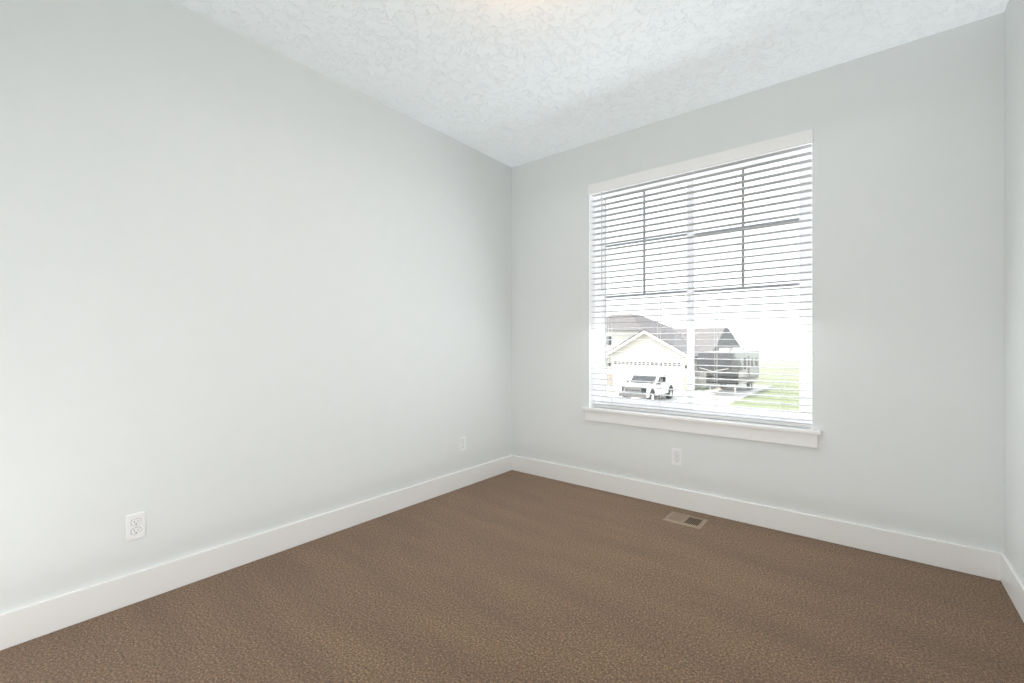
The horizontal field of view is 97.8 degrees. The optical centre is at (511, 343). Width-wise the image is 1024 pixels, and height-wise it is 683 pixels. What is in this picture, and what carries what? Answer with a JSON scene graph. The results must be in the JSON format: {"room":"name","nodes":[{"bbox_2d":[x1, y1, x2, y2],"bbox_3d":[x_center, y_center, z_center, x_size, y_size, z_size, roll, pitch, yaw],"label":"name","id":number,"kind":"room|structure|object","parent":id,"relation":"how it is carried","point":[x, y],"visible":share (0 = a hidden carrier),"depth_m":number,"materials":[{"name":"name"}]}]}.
{"room":"empty bedroom","nodes":[
{"label":"empty bedroom","id":0,"kind":"room"},
{"bbox_2d":[0,0,511,613],"bbox_3d":[-1.224,-0.227,2.688,0.200,2.740,4.060,0,0,39],"label":"wall","id":1,"kind":"structure","parent":0,"point":[248,286],"depth_m":2.20,"materials":[{"name":"paint"}]},
{"bbox_2d":[125,511,145,540],"bbox_3d":[-1.663,0.808,1.975,0.008,0.114,0.070,0,0,39],"label":"electrical outlet","id":2,"kind":"object","parent":1,"relation":"attached to","point":[135,525],"visible":1,"depth_m":1.97,"materials":[{"name":"white plastic"}]},
{"bbox_2d":[0,455,511,650],"bbox_3d":[-1.140,1.077,2.620,0.017,0.133,3.660,0,0,39],"label":"baseboard","id":3,"kind":"structure","parent":1,"relation":"attached to","point":[32,621],"depth_m":2.17,"materials":[{"name":"white wood"}]},
{"bbox_2d":[460,436,465,450],"bbox_3d":[-0.390,0.798,3.561,0.008,0.114,0.070,0,0,39],"label":"electrical outlet","id":4,"kind":"object","parent":1,"relation":"attached to","point":[462,443],"visible":1,"depth_m":3.56,"materials":[{"name":"white plastic"}]},
{"bbox_2d":[0,470,1023,682],"bbox_3d":[0.039,1.203,1.674,3.440,0.120,4.060,0,0,39],"label":"floor","id":5,"kind":"structure","parent":0,"point":[512,576],"depth_m":1.90,"materials":[{"name":"brown carpet"}]},
{"bbox_2d":[663,512,707,528],"bbox_3d":[1.123,1.139,2.888,0.232,0.007,0.182,0,0,39],"label":"floor vent","id":6,"kind":"object","parent":5,"relation":"in","point":[687,520],"visible":1,"depth_m":2.88,"materials":[{"name":"brown metal"}]},
{"bbox_2d":[172,0,1008,166],"bbox_3d":[0.039,-1.657,1.674,3.440,0.120,4.060,0,0,39],"label":"ceiling","id":7,"kind":"structure","parent":0,"point":[512,83],"depth_m":2.42,"materials":[{"name":"white paint"}]},
{"bbox_2d":[512,12,1003,552],"bbox_3d":[1.247,-0.227,3.179,3.040,2.740,0.200,0,0,39],"label":"wall","id":8,"kind":"structure","parent":0,"point":[908,282],"depth_m":2.48,"materials":[{"name":"paint"}]},
{"bbox_2d":[589,194,595,406],"bbox_3d":[1.226,-0.374,3.136,1.480,1.765,0.104,0,0,39],"label":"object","id":9,"kind":"object","parent":8,"relation":"attached to","point":[592,339],"visible":0.45,"depth_m":3.60,"materials":[{"name":"paint"}]},
{"bbox_2d":[672,448,681,465],"bbox_3d":[1.151,0.793,3.123,0.070,0.114,0.008,0,0,39],"label":"outlet","id":10,"kind":"object","parent":8,"relation":"attached to","point":[676,456],"visible":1,"depth_m":3.12,"materials":[{"name":"white plastic"}]},
{"bbox_2d":[582,406,820,434],"bbox_3d":[1.214,0.518,3.122,1.570,0.020,0.141,0,0,39],"label":"window sill","id":11,"kind":"structure","parent":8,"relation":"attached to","point":[798,429],"depth_m":2.98,"materials":[{"name":"white wood"}]},
{"bbox_2d":[585,410,817,447],"bbox_3d":[1.188,0.569,3.088,1.536,0.082,0.016,0,0,39],"label":"apron","id":12,"kind":"object","parent":8,"relation":"attached to","point":[781,437],"visible":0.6,"depth_m":2.97,"materials":[{"name":"white wood"}]},
{"bbox_2d":[596,143,811,423],"bbox_3d":[1.284,-0.374,3.208,1.480,1.765,0.089,0,0,39],"label":"window unit","id":13,"kind":"structure","parent":8,"relation":"in","point":[803,337],"depth_m":3.15,"materials":[{"name":"white plastic"}]},
{"bbox_2d":[588,129,812,427],"bbox_3d":[1.211,-0.380,3.118,1.488,1.765,0.087,0,0,39],"label":"window blinds","id":14,"kind":"object","parent":13,"relation":"attached to","point":[757,149],"visible":0.9,"depth_m":3.02,"materials":[{"name":"white plastic"}]},
{"bbox_2d":[512,455,995,579],"bbox_3d":[1.176,1.077,3.098,2.970,0.133,0.016,0,0,39],"label":"baseboard","id":15,"kind":"structure","parent":8,"relation":"attached to","point":[956,557],"depth_m":2.69,"materials":[{"name":"white wood"}]},
{"bbox_2d":[1004,0,1023,583],"bbox_3d":[1.303,-0.227,0.660,0.200,2.740,4.060,0,0,39],"label":"wall","id":16,"kind":"structure","parent":0,"point":[1014,282],"depth_m":2.00,"materials":[{"name":"paint"}]},
{"bbox_2d":[996,552,1023,621],"bbox_3d":[1.218,1.077,0.727,0.017,0.133,3.660,0,0,39],"label":"baseboard","id":17,"kind":"structure","parent":16,"relation":"attached to","point":[1005,573],"depth_m":2.00,"materials":[{"name":"white wood"}]},
{"label":"outside","id":18,"kind":"structure","parent":0,"visible":0},
{"bbox_2d":[694,344,798,410],"bbox_3d":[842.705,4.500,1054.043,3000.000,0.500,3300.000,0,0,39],"label":"ground","id":19,"kind":"structure","parent":18,"point":[771,370],"depth_m":54.29,"materials":[{"name":"green plant"}]},
{"bbox_2d":[607,314,740,389],"bbox_3d":[15.550,0.375,51.068,16.600,7.750,17.080,0,0,39],"label":"house","id":20,"kind":"structure","parent":19,"relation":"on","point":[665,350],"depth_m":43.95,"materials":[{"name":"white"}]},
{"bbox_2d":[607,384,771,404],"bbox_3d":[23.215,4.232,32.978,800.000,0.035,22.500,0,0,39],"label":"driveway","id":21,"kind":"structure","parent":19,"relation":"on","point":[705,401],"depth_m":36.98,"materials":[{"name":"grey concrete"}]},
{"bbox_2d":[619,373,675,399],"bbox_3d":[10.272,3.260,33.403,2.560,1.940,6.120,0,0,39],"label":"truck","id":22,"kind":"object","parent":21,"relation":"on","point":[665,385],"depth_m":32.12,"materials":[{"name":"white paint"}]},
{"bbox_2d":[697,347,758,394],"bbox_3d":[19.470,2.295,39.696,2.582,3.850,11.389,0,0,39],"label":"rv","id":23,"kind":"object","parent":21,"relation":"on","point":[738,363],"depth_m":36.98,"materials":[{"name":"grey"}]}
]}

